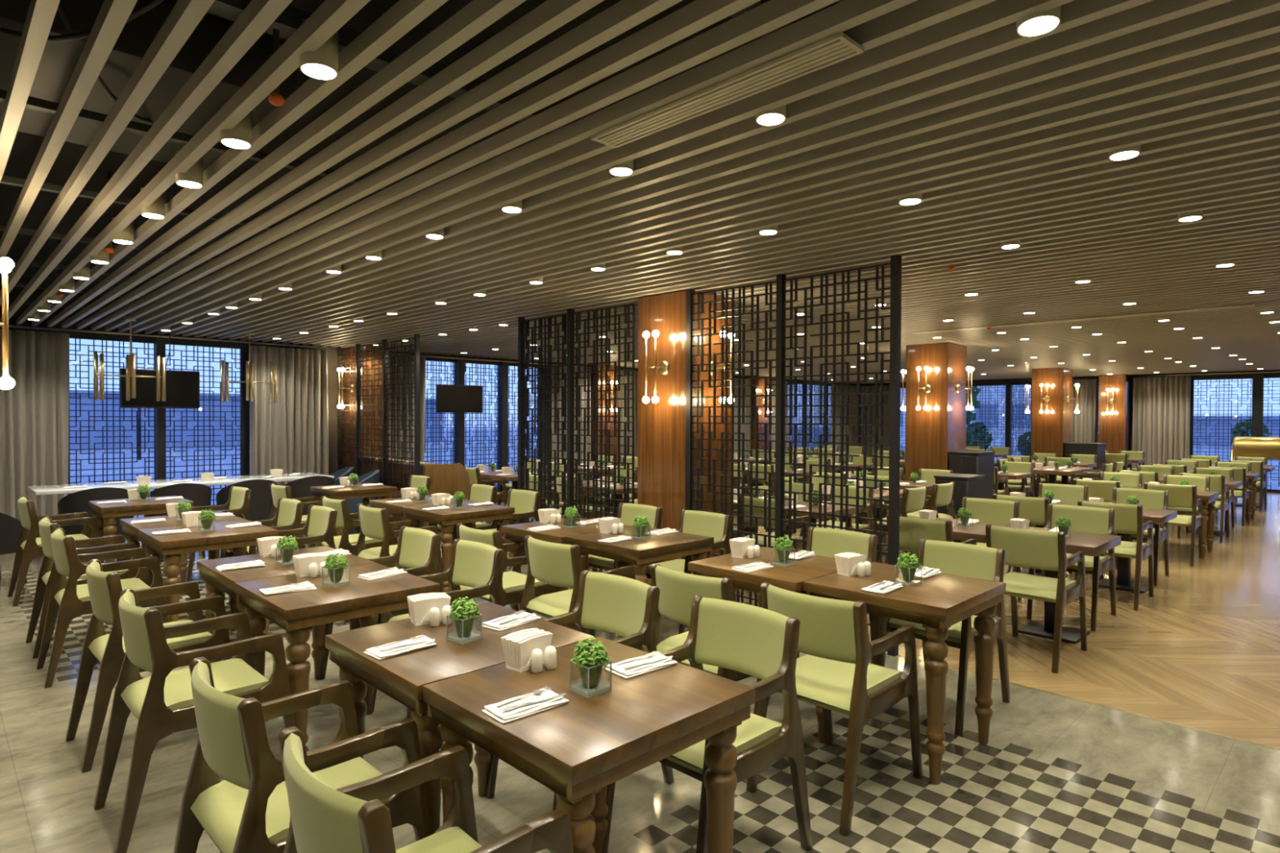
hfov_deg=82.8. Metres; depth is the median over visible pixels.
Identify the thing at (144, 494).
potted plant
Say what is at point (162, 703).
armchair
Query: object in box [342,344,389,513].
wooden column
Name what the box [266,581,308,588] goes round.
fork
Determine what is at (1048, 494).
potted plant
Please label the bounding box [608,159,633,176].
recessed light
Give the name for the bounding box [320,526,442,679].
armchair
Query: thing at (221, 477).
folded napkin
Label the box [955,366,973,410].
wall sconce
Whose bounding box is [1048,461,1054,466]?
napkin holder
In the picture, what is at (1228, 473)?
armchair
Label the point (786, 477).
armchair
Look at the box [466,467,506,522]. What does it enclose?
armchair
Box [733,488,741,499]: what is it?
napkin holder
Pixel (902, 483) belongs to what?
folded napkin
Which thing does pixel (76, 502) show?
tub chair
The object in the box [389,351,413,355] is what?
window
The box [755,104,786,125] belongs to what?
recessed light
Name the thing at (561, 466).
armchair
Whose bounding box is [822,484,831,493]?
napkin holder
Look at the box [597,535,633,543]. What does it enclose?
folded napkin
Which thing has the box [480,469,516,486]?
pedestal table
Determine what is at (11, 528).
tub chair
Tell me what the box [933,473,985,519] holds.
base cabinet
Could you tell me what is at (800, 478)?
armchair
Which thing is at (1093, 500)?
napkin holder
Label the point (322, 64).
recessed light
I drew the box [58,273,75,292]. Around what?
recessed light
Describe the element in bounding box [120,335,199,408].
television
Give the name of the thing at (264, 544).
napkin holder
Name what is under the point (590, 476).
armchair
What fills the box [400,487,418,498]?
napkin holder
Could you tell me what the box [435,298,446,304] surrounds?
recessed light
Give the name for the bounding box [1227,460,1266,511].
armchair
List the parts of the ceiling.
carrier rail, carrier rail, carrier rail, carrier rail, carrier rail, carrier rail, carrier rail, carrier rail, carrier rail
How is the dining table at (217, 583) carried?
on the floor
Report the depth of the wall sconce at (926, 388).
10.07 m
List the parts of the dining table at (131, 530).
leg, leg, leg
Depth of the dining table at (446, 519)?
5.96 m
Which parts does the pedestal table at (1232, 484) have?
plate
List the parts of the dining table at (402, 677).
leg, leg, leg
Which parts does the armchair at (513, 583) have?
leg, backrest, leg, seat, leg, armrest, rail, leg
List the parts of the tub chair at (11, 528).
backrest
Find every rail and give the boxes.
[0,324,330,348]
[391,353,591,368]
[1130,371,1279,377]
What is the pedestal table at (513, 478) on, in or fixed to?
on the floor
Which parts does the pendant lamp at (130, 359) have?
rod, rod, rod, rod, rod, rod, rod, rod, rod, rod, rod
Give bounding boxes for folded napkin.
[62,484,88,488]
[97,500,126,504]
[102,480,127,484]
[130,517,166,524]
[151,528,191,535]
[155,496,183,500]
[169,479,193,482]
[213,475,227,479]
[214,512,234,517]
[215,560,265,571]
[224,521,262,528]
[259,582,316,595]
[261,475,276,478]
[288,472,301,475]
[321,485,344,488]
[324,549,351,557]
[356,568,407,580]
[362,483,382,486]
[363,635,436,660]
[385,498,412,503]
[422,506,449,511]
[468,502,494,506]
[481,687,568,724]
[482,611,541,631]
[496,473,512,475]
[526,524,560,531]
[576,519,598,524]
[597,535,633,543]
[604,651,677,679]
[646,528,678,535]
[731,561,773,573]
[784,504,806,509]
[788,550,816,559]
[860,581,903,595]
[899,482,910,484]
[911,480,927,483]
[914,566,942,578]
[958,518,979,524]
[1048,527,1069,532]
[1051,499,1060,503]
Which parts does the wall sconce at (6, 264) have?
bulb, bulb, bulb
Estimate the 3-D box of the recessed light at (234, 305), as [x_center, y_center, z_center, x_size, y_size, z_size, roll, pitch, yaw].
[-3.904,-1.200,6.945,0.104,0.132,0.104,0,1,-45]
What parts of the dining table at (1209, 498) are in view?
leg, leg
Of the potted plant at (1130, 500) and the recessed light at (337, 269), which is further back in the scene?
the potted plant at (1130, 500)
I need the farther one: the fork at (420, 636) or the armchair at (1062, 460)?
the armchair at (1062, 460)
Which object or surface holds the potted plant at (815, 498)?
on the pedestal table at (851, 509)
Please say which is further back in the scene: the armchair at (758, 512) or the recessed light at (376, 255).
the armchair at (758, 512)
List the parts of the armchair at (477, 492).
leg, seat, leg, backrest, rail, leg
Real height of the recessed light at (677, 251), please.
0.132 m
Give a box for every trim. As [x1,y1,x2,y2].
[155,333,166,488]
[440,542,1279,750]
[456,355,464,466]
[500,358,508,502]
[1004,378,1011,447]
[1251,370,1263,492]
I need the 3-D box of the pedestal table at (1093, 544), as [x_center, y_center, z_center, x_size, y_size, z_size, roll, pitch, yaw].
[2.951,1.128,5.186,0.675,0.700,0.675,0,1,-45]
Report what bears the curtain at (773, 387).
on the floor
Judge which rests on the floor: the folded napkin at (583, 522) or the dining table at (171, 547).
the dining table at (171, 547)
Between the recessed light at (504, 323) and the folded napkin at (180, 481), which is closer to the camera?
the recessed light at (504, 323)
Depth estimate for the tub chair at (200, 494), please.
7.66 m
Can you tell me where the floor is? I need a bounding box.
[0,468,1279,852]
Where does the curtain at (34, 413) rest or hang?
hanging from the rail at (10, 326)
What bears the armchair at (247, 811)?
on the floor
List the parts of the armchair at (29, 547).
leg, backrest, leg, seat, armrest, rail, armrest, leg, leg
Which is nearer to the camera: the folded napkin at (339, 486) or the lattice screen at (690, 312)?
the lattice screen at (690, 312)
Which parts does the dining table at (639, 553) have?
leg, leg, leg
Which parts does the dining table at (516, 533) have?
leg, leg, leg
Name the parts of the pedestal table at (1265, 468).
plate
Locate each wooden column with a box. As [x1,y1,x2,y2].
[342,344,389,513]
[589,364,617,476]
[637,289,732,586]
[744,375,771,464]
[905,342,966,510]
[1031,367,1072,491]
[1098,373,1129,467]
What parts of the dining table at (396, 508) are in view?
leg, leg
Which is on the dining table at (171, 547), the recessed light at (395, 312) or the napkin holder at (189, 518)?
the napkin holder at (189, 518)
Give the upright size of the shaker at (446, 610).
0.067 m
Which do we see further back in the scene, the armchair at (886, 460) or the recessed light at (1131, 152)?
the armchair at (886, 460)
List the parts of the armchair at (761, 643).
leg, armrest, cross rail, leg, leg, seat, backrest, rail, armrest, leg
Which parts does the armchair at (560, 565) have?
leg, seat, backrest, leg, leg, armrest, leg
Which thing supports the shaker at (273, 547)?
on the dining table at (217, 583)
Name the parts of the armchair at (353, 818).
leg, backrest, leg, armrest, seat, leg, armrest, leg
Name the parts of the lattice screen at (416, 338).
post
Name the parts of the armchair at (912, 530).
leg, backrest, leg, armrest, leg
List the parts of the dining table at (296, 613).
leg, leg, leg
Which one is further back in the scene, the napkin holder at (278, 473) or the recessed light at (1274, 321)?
the napkin holder at (278, 473)
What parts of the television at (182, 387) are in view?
cord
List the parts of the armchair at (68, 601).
leg, backrest, leg, seat, armrest, rail, armrest, leg, leg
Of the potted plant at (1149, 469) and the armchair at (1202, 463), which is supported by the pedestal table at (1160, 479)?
the potted plant at (1149, 469)
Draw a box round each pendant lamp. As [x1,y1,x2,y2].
[93,318,165,401]
[221,332,276,403]
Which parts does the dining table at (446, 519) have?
leg, leg, leg, leg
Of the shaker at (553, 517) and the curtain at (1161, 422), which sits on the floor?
the curtain at (1161, 422)
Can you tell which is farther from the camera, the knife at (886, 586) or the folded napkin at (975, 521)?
the folded napkin at (975, 521)
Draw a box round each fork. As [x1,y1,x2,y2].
[225,560,260,564]
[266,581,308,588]
[365,566,396,573]
[374,634,425,648]
[492,609,525,622]
[496,686,551,706]
[615,650,662,665]
[737,560,763,566]
[868,579,889,587]
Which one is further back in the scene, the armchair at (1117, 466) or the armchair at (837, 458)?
the armchair at (837, 458)
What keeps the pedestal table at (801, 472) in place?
on the floor
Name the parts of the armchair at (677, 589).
leg, seat, backrest, leg, rail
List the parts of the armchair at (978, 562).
leg, leg, cross rail, seat, backrest, leg, rail, leg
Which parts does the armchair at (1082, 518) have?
leg, leg, cross rail, backrest, seat, leg, rail, leg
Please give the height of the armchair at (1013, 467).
0.840 m
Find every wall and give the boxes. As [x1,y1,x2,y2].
[0,284,857,497]
[858,369,1273,467]
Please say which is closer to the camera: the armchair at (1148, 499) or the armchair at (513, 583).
the armchair at (513, 583)
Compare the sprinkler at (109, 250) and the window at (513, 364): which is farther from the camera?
the window at (513, 364)
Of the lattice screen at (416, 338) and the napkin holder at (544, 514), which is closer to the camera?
the napkin holder at (544, 514)
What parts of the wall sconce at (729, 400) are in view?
bulb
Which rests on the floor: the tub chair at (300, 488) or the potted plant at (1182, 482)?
the tub chair at (300, 488)
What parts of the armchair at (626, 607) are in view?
leg, leg, armrest, leg, backrest, armrest, leg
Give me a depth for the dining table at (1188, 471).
11.49 m
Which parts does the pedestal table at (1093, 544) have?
plate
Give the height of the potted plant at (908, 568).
0.142 m
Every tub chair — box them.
[0,512,27,582]
[57,487,133,559]
[143,483,212,562]
[215,479,278,521]
[284,475,335,515]
[329,466,354,484]
[344,470,380,512]
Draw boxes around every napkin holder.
[127,488,142,500]
[136,475,151,485]
[165,502,179,517]
[181,511,203,527]
[200,472,214,481]
[257,536,287,557]
[270,469,283,476]
[293,552,328,577]
[339,476,353,486]
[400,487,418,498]
[407,592,450,626]
[431,493,450,505]
[476,464,487,471]
[501,628,552,672]
[502,466,512,474]
[537,508,559,523]
[586,461,595,466]
[598,517,621,533]
[599,476,612,484]
[728,537,755,558]
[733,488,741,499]
[784,493,798,505]
[796,457,803,462]
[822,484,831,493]
[834,552,866,576]
[843,471,851,477]
[853,480,862,486]
[918,509,937,519]
[1009,492,1026,497]
[1009,518,1030,529]
[1035,462,1043,469]
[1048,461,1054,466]
[1088,497,1104,502]
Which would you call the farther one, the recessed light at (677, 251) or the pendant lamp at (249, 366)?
the pendant lamp at (249, 366)
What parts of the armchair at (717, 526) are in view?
seat, leg, leg, backrest, armrest, leg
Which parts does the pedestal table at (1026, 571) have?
plate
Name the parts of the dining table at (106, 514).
leg, leg, leg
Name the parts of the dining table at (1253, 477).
leg, leg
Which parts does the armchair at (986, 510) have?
leg, seat, backrest, leg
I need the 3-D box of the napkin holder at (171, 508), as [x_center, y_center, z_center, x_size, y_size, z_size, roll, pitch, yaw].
[-3.556,0.638,5.583,0.144,0.099,0.085,0,1,-37]
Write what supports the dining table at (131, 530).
on the floor
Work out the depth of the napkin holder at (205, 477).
8.63 m
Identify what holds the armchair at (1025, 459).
on the floor
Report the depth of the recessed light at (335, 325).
8.34 m
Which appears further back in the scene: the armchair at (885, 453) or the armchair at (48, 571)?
the armchair at (885, 453)
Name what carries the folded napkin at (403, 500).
on the dining table at (396, 508)
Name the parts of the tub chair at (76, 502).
backrest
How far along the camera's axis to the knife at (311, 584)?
3.18 m
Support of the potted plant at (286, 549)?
on the dining table at (217, 583)
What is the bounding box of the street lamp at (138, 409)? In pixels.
[137,408,141,460]
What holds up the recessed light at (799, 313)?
in the ceiling
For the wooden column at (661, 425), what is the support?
on the floor
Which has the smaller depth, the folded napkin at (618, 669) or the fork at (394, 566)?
the folded napkin at (618, 669)
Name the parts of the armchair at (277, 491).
leg, backrest, leg, seat, armrest, rail, leg, armrest, leg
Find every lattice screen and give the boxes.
[337,346,355,519]
[355,339,386,519]
[385,333,419,529]
[517,308,574,555]
[571,303,635,572]
[684,274,786,606]
[782,254,902,656]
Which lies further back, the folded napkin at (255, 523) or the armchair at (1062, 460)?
the armchair at (1062, 460)
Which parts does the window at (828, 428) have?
pane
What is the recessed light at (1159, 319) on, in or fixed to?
in the ceiling
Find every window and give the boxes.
[0,324,63,333]
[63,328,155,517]
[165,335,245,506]
[245,341,325,475]
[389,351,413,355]
[413,352,456,464]
[464,355,500,502]
[508,359,540,483]
[620,367,638,371]
[785,378,806,447]
[805,380,827,451]
[826,382,853,445]
[860,382,906,450]
[965,378,1005,466]
[1010,377,1031,456]
[1072,376,1098,442]
[1132,373,1191,454]
[1189,370,1252,462]
[1262,369,1279,493]
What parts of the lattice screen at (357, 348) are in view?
post, post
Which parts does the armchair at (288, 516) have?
leg, seat, armrest, leg, armrest, backrest, leg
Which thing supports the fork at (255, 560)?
on the folded napkin at (220, 568)
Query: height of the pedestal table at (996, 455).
0.700 m
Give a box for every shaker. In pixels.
[271,544,278,557]
[308,563,317,577]
[319,561,328,576]
[346,480,350,486]
[409,491,413,498]
[414,491,418,498]
[429,607,439,626]
[441,497,445,506]
[441,605,452,624]
[446,497,450,505]
[530,648,542,673]
[544,645,556,670]
[551,514,555,524]
[555,513,561,523]
[612,523,617,533]
[617,523,623,533]
[746,546,754,558]
[753,545,759,557]
[857,562,865,577]
[863,561,871,575]
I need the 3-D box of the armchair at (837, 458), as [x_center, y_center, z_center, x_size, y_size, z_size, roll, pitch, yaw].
[3.581,0.952,14.052,0.632,0.840,0.458,0,1,-45]
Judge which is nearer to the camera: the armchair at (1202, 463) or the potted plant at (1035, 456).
the armchair at (1202, 463)
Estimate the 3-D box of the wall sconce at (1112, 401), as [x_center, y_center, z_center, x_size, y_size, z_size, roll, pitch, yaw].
[10.947,-0.585,16.884,0.199,0.602,0.168,0,1,-45]
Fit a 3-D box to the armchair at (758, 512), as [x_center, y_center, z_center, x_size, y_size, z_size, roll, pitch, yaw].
[1.191,1.036,6.455,0.632,0.840,0.458,0,1,-45]
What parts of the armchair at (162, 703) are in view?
leg, backrest, leg, armrest, seat, armrest, rail, leg, leg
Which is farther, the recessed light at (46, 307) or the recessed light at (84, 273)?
the recessed light at (46, 307)
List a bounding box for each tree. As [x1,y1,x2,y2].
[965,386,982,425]
[965,422,993,449]
[1017,431,1031,456]
[1230,418,1271,444]
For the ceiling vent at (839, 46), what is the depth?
2.29 m
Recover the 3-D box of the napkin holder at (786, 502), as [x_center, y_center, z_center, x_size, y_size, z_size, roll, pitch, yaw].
[1.450,0.700,6.986,0.144,0.099,0.085,0,1,-45]
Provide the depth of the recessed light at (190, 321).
8.09 m
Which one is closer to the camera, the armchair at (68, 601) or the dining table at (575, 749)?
the dining table at (575, 749)
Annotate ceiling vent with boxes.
[591,31,864,148]
[909,303,1254,334]
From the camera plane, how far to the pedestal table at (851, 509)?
6.66 m
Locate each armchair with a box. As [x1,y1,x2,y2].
[7,496,104,606]
[25,516,146,658]
[35,528,169,688]
[65,559,232,773]
[93,588,295,852]
[173,657,430,852]
[186,486,251,582]
[219,497,306,613]
[248,504,349,622]
[266,483,337,537]
[277,726,573,852]
[317,495,397,554]
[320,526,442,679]
[354,503,444,592]
[373,538,504,718]
[375,475,431,520]
[437,483,497,543]
[456,523,559,610]
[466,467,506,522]
[473,488,541,573]
[484,569,674,810]
[497,460,540,505]
[515,474,566,524]
[520,535,642,650]
[528,458,546,473]
[542,462,564,501]
[551,460,592,502]
[553,477,611,518]
[578,455,613,479]
[587,502,664,570]
[589,467,637,519]
[601,595,812,852]
[602,457,637,506]
[612,465,637,517]
[620,455,637,465]
[626,493,637,503]
[645,509,736,634]
[649,563,762,681]
[733,449,750,463]
[733,462,754,510]
[733,463,746,493]
[733,509,749,538]
[734,495,808,591]
[746,463,788,496]
[746,582,922,836]
[751,449,769,464]
[758,450,775,464]
[758,457,793,485]
[772,476,830,535]
[773,456,803,481]
[773,481,813,534]
[785,451,806,461]
[791,447,808,455]
[800,473,862,536]
[805,459,829,472]
[805,526,877,614]
[806,457,839,472]
[812,448,830,453]
[813,471,848,520]
[816,448,836,472]
[816,485,874,534]
[822,444,839,452]
[822,454,840,473]
[844,453,871,475]
[848,446,863,471]
[850,454,874,477]
[861,475,909,538]
[862,485,927,559]
[871,466,904,502]
[872,449,902,459]
[873,454,905,479]
[879,451,901,459]
[884,538,1010,736]
[885,514,977,615]
[899,481,955,551]
[917,468,953,506]
[956,497,1022,599]
[965,445,981,448]
[965,448,986,450]
[985,524,1087,673]
[990,446,1010,466]
[993,493,1049,577]
[994,461,1034,497]
[994,466,1008,495]
[996,458,1037,497]
[1004,455,1039,497]
[1008,457,1048,495]
[1025,453,1057,494]
[1026,503,1116,631]
[1028,483,1088,573]
[1044,457,1079,484]
[1070,453,1097,479]
[1071,462,1113,484]
[1073,478,1120,502]
[1074,500,1153,610]
[1083,461,1123,479]
[1099,487,1168,586]
[1100,471,1142,542]
[1105,453,1132,471]
[1116,470,1163,528]
[1119,450,1145,471]
[1137,465,1174,477]
[1142,482,1202,566]
[1150,463,1186,475]
[1163,474,1209,544]
[1164,459,1198,471]
[1177,472,1229,542]
[1179,457,1212,467]
[1189,455,1220,464]
[1193,466,1234,531]
[1205,466,1248,526]
[1214,462,1251,518]
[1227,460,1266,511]
[1230,456,1266,505]
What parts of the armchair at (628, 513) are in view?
cross rail, seat, leg, backrest, leg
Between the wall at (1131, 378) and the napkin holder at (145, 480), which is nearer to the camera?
the napkin holder at (145, 480)
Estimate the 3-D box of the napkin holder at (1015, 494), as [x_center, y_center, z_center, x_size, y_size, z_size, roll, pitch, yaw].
[3.775,0.706,7.262,0.144,0.099,0.085,0,1,-30]
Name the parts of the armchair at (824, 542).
leg, backrest, leg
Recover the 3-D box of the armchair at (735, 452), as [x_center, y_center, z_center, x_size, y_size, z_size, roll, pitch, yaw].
[2.059,0.926,15.711,0.632,0.840,0.458,0,1,-45]
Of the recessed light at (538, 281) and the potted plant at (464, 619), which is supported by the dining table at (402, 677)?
the potted plant at (464, 619)
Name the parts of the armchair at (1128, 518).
leg, backrest, seat, leg, rail, armrest, leg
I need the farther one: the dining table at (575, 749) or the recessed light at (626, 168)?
the recessed light at (626, 168)
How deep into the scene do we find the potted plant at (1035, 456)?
14.16 m
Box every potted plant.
[137,484,150,500]
[175,500,191,521]
[198,509,215,531]
[275,535,298,565]
[321,552,350,587]
[348,473,358,486]
[416,485,428,502]
[446,596,482,644]
[452,490,466,508]
[488,462,496,472]
[563,506,580,528]
[568,637,612,698]
[581,471,586,482]
[616,474,624,486]
[631,515,650,539]
[744,452,750,458]
[752,486,761,497]
[772,536,795,566]
[789,462,793,471]
[812,491,818,507]
[846,481,855,486]
[875,478,886,491]
[894,552,922,586]
[909,472,919,484]
[955,507,973,527]
[1000,463,1008,473]
[1031,454,1039,462]
[1043,489,1054,504]
[1053,461,1060,470]
[1055,515,1071,537]
[1066,459,1072,467]
[1072,455,1078,463]
[1109,475,1119,480]
[1125,495,1139,504]
[1146,468,1155,471]
[1178,479,1189,484]
[1208,471,1217,475]
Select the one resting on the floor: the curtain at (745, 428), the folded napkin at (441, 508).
the curtain at (745, 428)
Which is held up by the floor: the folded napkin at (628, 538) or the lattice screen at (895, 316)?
the lattice screen at (895, 316)
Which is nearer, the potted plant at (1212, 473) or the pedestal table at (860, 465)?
the potted plant at (1212, 473)
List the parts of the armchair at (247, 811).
leg, backrest, leg, seat, armrest, rail, armrest, leg, leg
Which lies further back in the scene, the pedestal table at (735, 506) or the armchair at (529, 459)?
the armchair at (529, 459)
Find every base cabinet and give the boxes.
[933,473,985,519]
[948,450,995,499]
[1063,442,1106,480]
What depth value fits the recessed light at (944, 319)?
7.64 m
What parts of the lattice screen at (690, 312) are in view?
post, post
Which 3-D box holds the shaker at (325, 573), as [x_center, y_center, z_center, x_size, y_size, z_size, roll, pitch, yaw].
[-1.527,0.688,3.508,0.037,0.067,0.037,0,1,-45]
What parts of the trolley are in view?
frame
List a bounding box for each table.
[27,472,333,495]
[88,495,193,582]
[120,511,246,613]
[137,520,278,634]
[196,546,376,679]
[234,562,439,751]
[310,483,396,546]
[324,601,595,835]
[368,495,472,568]
[403,501,515,592]
[422,636,755,852]
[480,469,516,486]
[483,472,546,524]
[501,517,634,626]
[546,479,599,505]
[566,526,713,651]
[573,466,613,507]
[582,482,637,517]
[688,546,837,706]
[733,457,768,484]
[733,495,774,533]
[774,468,818,476]
[784,500,860,530]
[796,455,818,458]
[803,562,1005,785]
[817,492,888,522]
[835,462,867,473]
[872,487,902,555]
[899,459,905,480]
[899,480,934,491]
[935,517,1011,543]
[994,453,1008,457]
[997,471,1031,489]
[1017,526,1120,644]
[1021,502,1077,576]
[1025,461,1044,497]
[1033,467,1081,484]
[1042,466,1093,484]
[1068,462,1097,484]
[1097,507,1177,593]
[1120,485,1143,540]
[1122,457,1146,470]
[1146,490,1218,559]
[1158,477,1163,528]
[1186,470,1193,474]
[1188,480,1242,535]
[1235,466,1274,507]
[1244,472,1259,522]
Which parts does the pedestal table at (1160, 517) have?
plate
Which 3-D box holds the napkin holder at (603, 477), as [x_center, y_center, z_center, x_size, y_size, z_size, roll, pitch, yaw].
[-0.424,0.668,9.001,0.085,0.099,0.144,1,1,37]
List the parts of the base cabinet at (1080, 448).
door, door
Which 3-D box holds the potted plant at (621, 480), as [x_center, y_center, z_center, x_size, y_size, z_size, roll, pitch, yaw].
[-0.227,0.650,8.829,0.102,0.142,0.104,1,1,39]
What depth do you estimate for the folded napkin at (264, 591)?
3.18 m
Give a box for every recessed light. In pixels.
[26,306,39,320]
[36,296,50,311]
[47,290,62,302]
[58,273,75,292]
[72,258,90,279]
[89,245,109,263]
[111,217,133,244]
[140,186,164,218]
[160,326,170,331]
[175,150,203,188]
[182,318,192,324]
[207,308,219,315]
[219,102,252,149]
[225,302,237,308]
[248,293,262,300]
[272,335,280,339]
[278,282,292,289]
[299,17,337,79]
[299,329,308,333]
[325,264,341,273]
[328,322,338,327]
[353,317,364,321]
[364,249,382,259]
[386,309,397,314]
[425,227,444,239]
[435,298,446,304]
[438,331,446,335]
[468,326,477,330]
[473,289,485,296]
[498,321,507,325]
[501,199,522,213]
[529,277,542,284]
[590,263,605,271]
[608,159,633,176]
[666,246,683,254]
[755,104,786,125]
[759,225,777,235]
[797,310,804,315]
[874,301,886,306]
[898,193,921,204]
[942,317,953,321]
[964,289,977,295]
[996,330,1006,333]
[1000,239,1020,248]
[1016,5,1061,36]
[1023,310,1035,314]
[1071,324,1081,328]
[1075,276,1091,283]
[1108,144,1140,160]
[1122,300,1136,304]
[1157,317,1169,321]
[1173,326,1184,328]
[1177,209,1203,222]
[1192,335,1203,338]
[1215,259,1235,266]
[1248,288,1265,293]
[1260,309,1274,313]
[1268,320,1279,322]
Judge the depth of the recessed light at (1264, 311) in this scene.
6.99 m
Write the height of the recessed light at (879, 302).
0.132 m
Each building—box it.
[69,390,444,448]
[900,384,1031,449]
[1193,415,1279,446]
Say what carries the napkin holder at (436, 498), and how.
on the dining table at (446, 519)
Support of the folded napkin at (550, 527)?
on the dining table at (516, 533)
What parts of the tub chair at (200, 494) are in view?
backrest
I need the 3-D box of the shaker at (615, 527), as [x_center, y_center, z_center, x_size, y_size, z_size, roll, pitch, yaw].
[-0.166,0.677,4.809,0.037,0.067,0.037,0,1,-45]
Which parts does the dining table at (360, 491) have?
leg, leg, leg, leg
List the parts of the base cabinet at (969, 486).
door, door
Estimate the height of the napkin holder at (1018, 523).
0.099 m
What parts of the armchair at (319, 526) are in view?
leg, armrest, armrest, leg, backrest, leg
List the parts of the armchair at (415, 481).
leg, leg, backrest, leg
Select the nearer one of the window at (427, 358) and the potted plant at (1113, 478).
the potted plant at (1113, 478)
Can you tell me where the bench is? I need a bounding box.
[360,457,470,535]
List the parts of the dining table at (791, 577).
leg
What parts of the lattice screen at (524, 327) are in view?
post, post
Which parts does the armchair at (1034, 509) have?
leg, backrest, leg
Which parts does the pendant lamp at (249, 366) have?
rod, rod, rod, rod, rod, rod, rod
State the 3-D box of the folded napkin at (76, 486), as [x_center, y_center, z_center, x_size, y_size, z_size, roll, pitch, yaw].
[-6.047,0.647,7.785,0.209,0.019,0.110,0,1,-45]
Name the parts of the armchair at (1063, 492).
leg, backrest, leg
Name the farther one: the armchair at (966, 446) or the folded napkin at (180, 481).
the armchair at (966, 446)
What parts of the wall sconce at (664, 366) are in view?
bulb, bulb, arm, bulb, bulb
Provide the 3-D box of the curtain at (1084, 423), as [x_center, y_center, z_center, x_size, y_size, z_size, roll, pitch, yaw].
[10.723,0.095,17.674,0.732,2.480,0.138,1,1,43]
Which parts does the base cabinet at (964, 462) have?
door, door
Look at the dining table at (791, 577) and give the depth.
3.72 m
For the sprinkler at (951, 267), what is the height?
0.509 m
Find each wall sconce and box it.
[0,257,14,389]
[337,367,353,408]
[607,381,617,411]
[642,329,670,403]
[706,330,734,404]
[762,389,768,413]
[900,369,906,410]
[915,366,932,409]
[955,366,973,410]
[1025,385,1030,413]
[1040,383,1050,413]
[1066,383,1079,413]
[1106,388,1115,414]
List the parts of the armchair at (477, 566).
leg, leg, seat, armrest, leg, armrest, backrest, leg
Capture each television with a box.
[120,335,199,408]
[436,356,482,413]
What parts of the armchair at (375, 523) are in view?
leg, backrest, seat, leg, armrest, leg, armrest, leg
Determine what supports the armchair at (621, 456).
on the floor
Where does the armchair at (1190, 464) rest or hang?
on the floor
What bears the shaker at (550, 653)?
on the dining table at (575, 749)
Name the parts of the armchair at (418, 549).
leg, armrest, rail, leg, armrest, backrest, leg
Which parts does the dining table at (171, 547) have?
leg, leg, leg, leg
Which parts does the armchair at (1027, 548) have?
leg, leg, backrest, seat, leg, rail, armrest, leg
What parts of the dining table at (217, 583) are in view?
leg, leg, leg, leg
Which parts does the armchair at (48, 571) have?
leg, leg, backrest, seat, armrest, rail, armrest, leg, leg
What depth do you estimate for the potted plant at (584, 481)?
9.29 m
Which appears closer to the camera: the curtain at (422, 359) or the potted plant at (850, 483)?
the potted plant at (850, 483)
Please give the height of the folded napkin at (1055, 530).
0.019 m
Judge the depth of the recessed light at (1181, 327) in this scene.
8.25 m
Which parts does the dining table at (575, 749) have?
leg, leg, leg, leg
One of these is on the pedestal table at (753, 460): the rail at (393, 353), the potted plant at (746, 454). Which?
the potted plant at (746, 454)
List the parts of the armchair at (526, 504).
seat, leg, armrest, backrest, leg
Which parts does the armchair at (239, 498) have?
leg, armrest, armrest, leg, backrest, leg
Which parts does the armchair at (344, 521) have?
leg, backrest, leg, seat, armrest, armrest, rail, leg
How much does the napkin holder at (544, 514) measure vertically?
0.099 m
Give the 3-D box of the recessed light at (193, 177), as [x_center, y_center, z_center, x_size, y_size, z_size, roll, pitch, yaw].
[-1.977,-1.126,3.187,0.104,0.132,0.104,0,1,-45]
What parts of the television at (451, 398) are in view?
cord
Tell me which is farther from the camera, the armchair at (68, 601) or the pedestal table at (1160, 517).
the pedestal table at (1160, 517)
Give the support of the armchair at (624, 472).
on the floor
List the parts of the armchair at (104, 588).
leg, backrest, leg, seat, armrest, armrest, rail, leg, leg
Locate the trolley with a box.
[1231,436,1279,460]
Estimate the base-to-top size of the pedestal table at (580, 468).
0.700 m
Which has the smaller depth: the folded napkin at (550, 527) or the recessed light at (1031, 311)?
the folded napkin at (550, 527)
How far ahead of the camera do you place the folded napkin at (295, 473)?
9.60 m
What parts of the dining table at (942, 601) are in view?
leg, leg, leg, leg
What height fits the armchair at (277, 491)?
0.840 m
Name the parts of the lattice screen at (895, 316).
post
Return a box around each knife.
[223,561,265,567]
[267,583,314,591]
[369,568,403,575]
[379,638,435,651]
[498,612,535,624]
[501,693,565,711]
[622,655,673,669]
[743,562,769,568]
[877,582,897,590]
[922,568,933,574]
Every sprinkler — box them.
[56,239,63,297]
[105,170,114,253]
[268,27,284,106]
[947,264,955,271]
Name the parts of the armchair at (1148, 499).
leg, leg, seat, backrest, cross rail, leg, rail, leg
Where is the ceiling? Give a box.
[0,0,1279,383]
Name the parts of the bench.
panel, panel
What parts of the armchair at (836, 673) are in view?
leg, backrest, leg, seat, leg, rail, armrest, leg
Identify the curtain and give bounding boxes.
[0,328,69,537]
[249,345,328,485]
[389,354,425,462]
[551,365,591,472]
[617,370,638,466]
[733,377,750,479]
[771,380,788,451]
[831,384,858,470]
[860,385,889,455]
[1071,378,1098,443]
[1130,376,1191,468]
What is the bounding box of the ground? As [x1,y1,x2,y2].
[70,428,1279,518]

